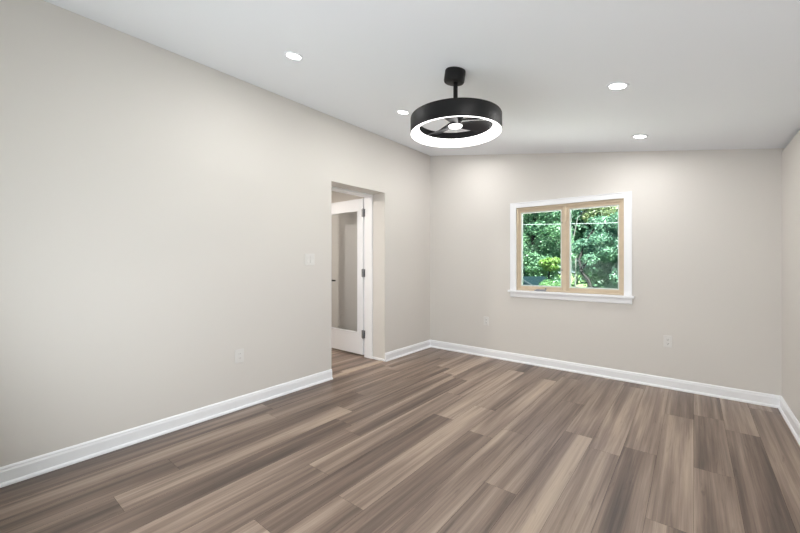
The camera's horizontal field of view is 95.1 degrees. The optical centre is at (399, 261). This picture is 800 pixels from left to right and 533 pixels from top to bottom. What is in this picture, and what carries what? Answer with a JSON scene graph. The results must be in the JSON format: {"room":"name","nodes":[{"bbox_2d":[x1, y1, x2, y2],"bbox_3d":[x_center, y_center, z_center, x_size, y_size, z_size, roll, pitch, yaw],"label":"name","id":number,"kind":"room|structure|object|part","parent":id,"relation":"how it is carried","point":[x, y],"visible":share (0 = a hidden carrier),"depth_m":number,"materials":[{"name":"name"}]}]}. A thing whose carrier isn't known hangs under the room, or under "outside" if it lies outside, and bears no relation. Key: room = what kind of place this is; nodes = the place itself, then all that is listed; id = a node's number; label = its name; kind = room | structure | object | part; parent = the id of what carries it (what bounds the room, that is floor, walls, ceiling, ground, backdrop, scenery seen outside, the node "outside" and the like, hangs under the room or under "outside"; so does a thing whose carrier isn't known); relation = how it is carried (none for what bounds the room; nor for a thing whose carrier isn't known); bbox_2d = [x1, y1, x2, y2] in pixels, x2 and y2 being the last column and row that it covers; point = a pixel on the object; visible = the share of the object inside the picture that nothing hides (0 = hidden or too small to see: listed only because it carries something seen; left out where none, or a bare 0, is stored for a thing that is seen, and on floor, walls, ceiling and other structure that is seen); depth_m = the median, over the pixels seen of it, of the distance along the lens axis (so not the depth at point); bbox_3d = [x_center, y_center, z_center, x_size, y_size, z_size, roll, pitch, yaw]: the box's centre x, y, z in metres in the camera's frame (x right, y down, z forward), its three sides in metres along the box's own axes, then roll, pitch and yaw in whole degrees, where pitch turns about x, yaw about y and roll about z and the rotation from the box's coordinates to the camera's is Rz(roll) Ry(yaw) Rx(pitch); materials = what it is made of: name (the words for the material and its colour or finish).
{"room":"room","nodes":[
{"label":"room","id":0,"kind":"room"},
{"bbox_2d":[0,0,429,466],"bbox_3d":[-1.184,-0.150,3.606,0.335,2.800,4.790,0,0,39],"label":"wall","id":1,"kind":"structure","parent":0,"point":[162,210],"depth_m":2.63,"materials":[{"name":"white paint"}]},
{"bbox_2d":[0,340,430,487],"bbox_3d":[-1.043,1.198,3.493,0.026,0.105,4.790,0,0,39],"label":"baseboard","id":2,"kind":"structure","parent":1,"relation":"attached to","point":[16,472],"depth_m":2.60,"materials":[{"name":"white paint"}]},
{"bbox_2d":[235,348,243,363],"bbox_3d":[-1.362,0.802,3.107,0.010,0.116,0.078,0,0,39],"label":"wall outlet","id":3,"kind":"object","parent":1,"relation":"attached to","point":[239,354],"visible":1,"depth_m":3.10,"materials":[{"name":"white plastic"}]},
{"bbox_2d":[238,352,241,359],"bbox_3d":[-1.360,0.802,3.105,0.004,0.066,0.033,0,0,39],"label":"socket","id":4,"kind":"object","parent":3,"relation":"attached to","point":[239,353],"depth_m":3.11,"materials":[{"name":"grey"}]},
{"bbox_2d":[305,254,314,264],"bbox_3d":[-0.904,-0.020,3.676,0.013,0.116,0.118,0,0,39],"label":"light switch","id":5,"kind":"object","parent":1,"relation":"attached to","point":[309,258],"visible":1,"depth_m":3.68,"materials":[{"name":"white plastic"}]},
{"bbox_2d":[331,198,364,354],"bbox_3d":[-0.767,0.198,5.037,0.830,2.045,0.139,0,0,40],"label":"door","id":6,"kind":"structure","parent":1,"relation":"in","point":[342,339],"depth_m":4.84,"materials":[{"name":"white paint"}]},
{"bbox_2d":[331,186,372,358],"bbox_3d":[-0.674,0.196,4.411,0.136,2.108,0.865,0,0,39],"label":"trim","id":7,"kind":"structure","parent":1,"relation":"attached to","point":[368,198],"depth_m":4.72,"materials":[{"name":"white paint"}]},
{"bbox_2d":[332,360,383,377],"bbox_3d":[-0.495,1.247,4.260,0.073,0.006,0.851,0,0,39],"label":"trim","id":8,"kind":"structure","parent":1,"relation":"attached to","point":[380,361],"depth_m":4.23,"materials":[{"name":"brown wood"}]},
{"bbox_2d":[372,357,384,360],"bbox_3d":[-0.275,1.235,4.638,0.202,0.030,0.012,0,0,39],"label":"trim","id":9,"kind":"structure","parent":1,"relation":"attached to","point":[375,358],"depth_m":4.63,"materials":[{"name":"white paint"}]},
{"bbox_2d":[331,191,363,330],"bbox_3d":[-0.830,0.040,5.519,1.505,2.420,0.100,0,0,39],"label":"wall","id":10,"kind":"structure","parent":0,"point":[344,226],"depth_m":5.45,"materials":[{"name":"white paint"}]},
{"bbox_2d":[0,347,799,532],"bbox_3d":[-0.358,1.310,2.881,5.540,0.120,5.090,0,0,39],"label":"floor","id":11,"kind":"structure","parent":0,"point":[429,440],"depth_m":2.29,"materials":[{"name":"wood"}]},
{"bbox_2d":[44,0,799,155],"bbox_3d":[0.299,-1.369,2.418,4.135,0.872,5.190,0,0,39],"label":"ceiling","id":12,"kind":"structure","parent":0,"point":[700,74],"depth_m":2.23,"materials":[{"name":"white paint"}]},
{"bbox_2d":[284,51,302,60],"bbox_3d":[-0.725,-1.404,2.502,0.128,0.027,0.126,0,0,-33],"label":"recessed light","id":13,"kind":"object","parent":12,"relation":"in","point":[291,55],"visible":1,"depth_m":2.49,"materials":[{"name":"white paint"}]},
{"bbox_2d":[396,110,409,114],"bbox_3d":[0.029,-1.404,3.442,0.128,0.027,0.126,0,0,-33],"label":"recessed light","id":14,"kind":"object","parent":12,"relation":"in","point":[404,112],"visible":1,"depth_m":3.43,"materials":[{"name":"white paint"}]},
{"bbox_2d":[411,66,501,147],"bbox_3d":[0.367,-1.058,2.422,0.595,0.427,0.595,0,0,0],"label":"ceiling fan","id":15,"kind":"object","parent":12,"relation":"hanging from","point":[454,109],"visible":1,"depth_m":2.37,"materials":[{"name":"black metal"}]},
{"bbox_3d":[0.288,-0.903,2.530,0.110,0.034,0.196,0,0,-36],"label":"fan blade","id":16,"kind":"part","parent":15,"relation":"part of","materials":[{"name":"black plastic"}]},
{"bbox_3d":[0.313,-0.903,2.299,0.110,0.034,0.196,0,0,24],"label":"fan blade","id":17,"kind":"part","parent":15,"relation":"part of","materials":[{"name":"black plastic"}]},
{"bbox_2d":[411,116,501,147],"bbox_3d":[0.367,-0.870,2.422,0.591,0.050,0.591,0,0,0],"label":"diffuser","id":18,"kind":"object","parent":15,"relation":"attached to","point":[486,132],"depth_m":2.49,"materials":[{"name":"white plastic"}]},
{"bbox_3d":[0.504,-0.938,2.402,0.217,0.010,0.010,0,0,8],"label":"support arm","id":19,"kind":"part","parent":15,"relation":"part of","materials":[{"name":"black metal"}]},
{"bbox_3d":[0.501,-0.903,2.441,0.202,0.034,0.113,0,0,0],"label":"fan blade","id":20,"kind":"part","parent":15,"relation":"part of","materials":[{"name":"black plastic"}]},
{"bbox_2d":[606,81,628,89],"bbox_3d":[1.388,-1.119,2.334,0.128,0.027,0.126,0,0,-33],"label":"recessed light","id":21,"kind":"object","parent":12,"relation":"in","point":[619,85],"visible":1,"depth_m":2.33,"materials":[{"name":"white paint"}]},
{"bbox_2d":[632,134,647,138],"bbox_3d":[2.145,-1.118,3.272,0.128,0.027,0.126,0,0,-33],"label":"recessed light","id":22,"kind":"object","parent":12,"relation":"in","point":[637,136],"visible":1,"depth_m":3.26,"materials":[{"name":"white paint"}]},
{"bbox_2d":[539,279,560,285],"bbox_3d":[3.010,1.119,7.165,0.607,1.562,0.552,0,0,39],"label":"bush","id":23,"kind":"object","parent":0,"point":[546,282],"visible":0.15,"depth_m":7.11,"materials":[{"name":"green plant"}]},
{"bbox_2d":[430,148,784,395],"bbox_3d":[1.859,-0.150,4.366,4.135,2.800,0.200,0,0,39],"label":"wall","id":24,"kind":"structure","parent":0,"point":[707,224],"depth_m":3.72,"materials":[{"name":"white paint"}]},
{"bbox_2d":[484,316,488,325],"bbox_3d":[1.133,0.783,4.813,0.072,0.116,0.009,0,0,39],"label":"wall outlet","id":25,"kind":"object","parent":24,"relation":"attached to","point":[486,319],"visible":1,"depth_m":4.81,"materials":[{"name":"white plastic"}]},
{"bbox_2d":[508,191,634,303],"bbox_3d":[1.927,-0.141,4.235,1.343,1.172,0.180,0,0,39],"label":"window","id":26,"kind":"structure","parent":24,"relation":"in","point":[612,295],"depth_m":4.20,"materials":[{"name":"white paint"}]},
{"bbox_3d":[1.708,-0.152,4.424,0.524,0.974,0.058,0,0,39],"label":"sash","id":27,"kind":"part","parent":26,"relation":"part of","materials":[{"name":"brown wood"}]},
{"bbox_3d":[2.153,-0.152,4.068,0.541,0.974,0.058,0,0,39],"label":"sash","id":28,"kind":"part","parent":26,"relation":"part of","materials":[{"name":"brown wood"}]},
{"bbox_2d":[430,340,780,407],"bbox_3d":[1.841,1.198,4.236,3.600,0.105,0.026,0,0,39],"label":"baseboard","id":29,"kind":"structure","parent":24,"relation":"attached to","point":[758,398],"depth_m":3.81,"materials":[{"name":"white paint"}]},
{"bbox_2d":[664,335,671,347],"bbox_3d":[2.639,0.789,3.607,0.068,0.116,0.009,0,0,39],"label":"wall outlet","id":30,"kind":"object","parent":24,"relation":"attached to","point":[667,339],"visible":1,"depth_m":3.60,"materials":[{"name":"white plastic"}]},
{"bbox_2d":[782,130,799,422],"bbox_3d":[1.835,0.159,1.189,0.200,2.183,4.790,0,0,39],"label":"wall","id":31,"kind":"structure","parent":0,"point":[790,154],"depth_m":2.84,"materials":[{"name":"white paint"}]},
{"bbox_2d":[778,396,799,445],"bbox_3d":[1.747,1.198,1.259,0.026,0.105,4.790,0,0,39],"label":"baseboard","id":32,"kind":"structure","parent":31,"relation":"attached to","point":[789,417],"depth_m":2.77,"materials":[{"name":"white paint"}]},
{"label":"outside","id":33,"kind":"structure","parent":0,"visible":0},
{"bbox_2d":[557,273,601,286],"bbox_3d":[14.354,2.000,29.930,65.000,0.300,55.330,0,0,39],"label":"ground","id":34,"kind":"structure","parent":33,"point":[572,278],"depth_m":32.24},
{"bbox_2d":[523,276,549,284],"bbox_3d":[2.896,1.130,9.979,4.292,1.440,1.760,0,0,39],"label":"parked car","id":35,"kind":"object","parent":34,"relation":"on","point":[527,280],"visible":0.02,"depth_m":9.19,"materials":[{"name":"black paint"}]},
{"bbox_2d":[538,257,560,279],"bbox_3d":[4.447,0.873,10.814,0.598,2.054,0.558,0,0,-25],"label":"bush","id":36,"kind":"object","parent":34,"relation":"on","point":[549,264],"visible":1,"depth_m":10.67,"materials":[{"name":"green plant"}]},
{"bbox_2d":[523,211,577,283],"bbox_3d":[4.952,-0.718,13.467,2.956,5.241,1.923,0,0,31],"label":"leafy tree","id":37,"kind":"object","parent":34,"relation":"on","point":[538,248],"visible":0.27,"depth_m":12.94,"materials":[{"name":"green plant"}]},
{"bbox_2d":[523,210,582,279],"bbox_3d":[5.107,-2.074,17.610,3.520,7.947,6.703,0,0,-41],"label":"leafy tree","id":38,"kind":"object","parent":34,"relation":"on","point":[579,211],"visible":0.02,"depth_m":16.17,"materials":[{"name":"green plant"}]},
{"bbox_2d":[554,209,611,287],"bbox_3d":[10.088,-3.547,18.853,14.671,10.974,4.702,0,0,36],"label":"leafy tree","id":39,"kind":"object","parent":34,"relation":"on","point":[581,228],"visible":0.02,"depth_m":18.49,"materials":[{"name":"green plant"}]},
{"bbox_2d":[571,212,617,288],"bbox_3d":[6.174,-0.030,9.822,3.109,3.861,1.732,0,0,35],"label":"leafy tree","id":40,"kind":"object","parent":34,"relation":"on","point":[600,246],"visible":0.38,"depth_m":10.03,"materials":[{"name":"green plant"}]},
{"bbox_2d":[571,206,617,286],"bbox_3d":[7.415,-0.288,13.519,1.455,4.377,1.601,0,0,-20],"label":"leafy tree","id":41,"kind":"object","parent":34,"relation":"on","point":[606,211],"visible":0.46,"depth_m":13.22,"materials":[{"name":"green plant"}]},
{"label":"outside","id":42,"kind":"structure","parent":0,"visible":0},
{"bbox_2d":[523,222,617,224],"bbox_3d":[2.548,-0.860,7.183,9.001,0.430,0.010,0,0,39],"label":"overhead cable","id":43,"kind":"object","parent":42,"point":[612,222],"visible":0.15,"depth_m":6.62,"materials":[{"name":"grey plastic"}]}
]}

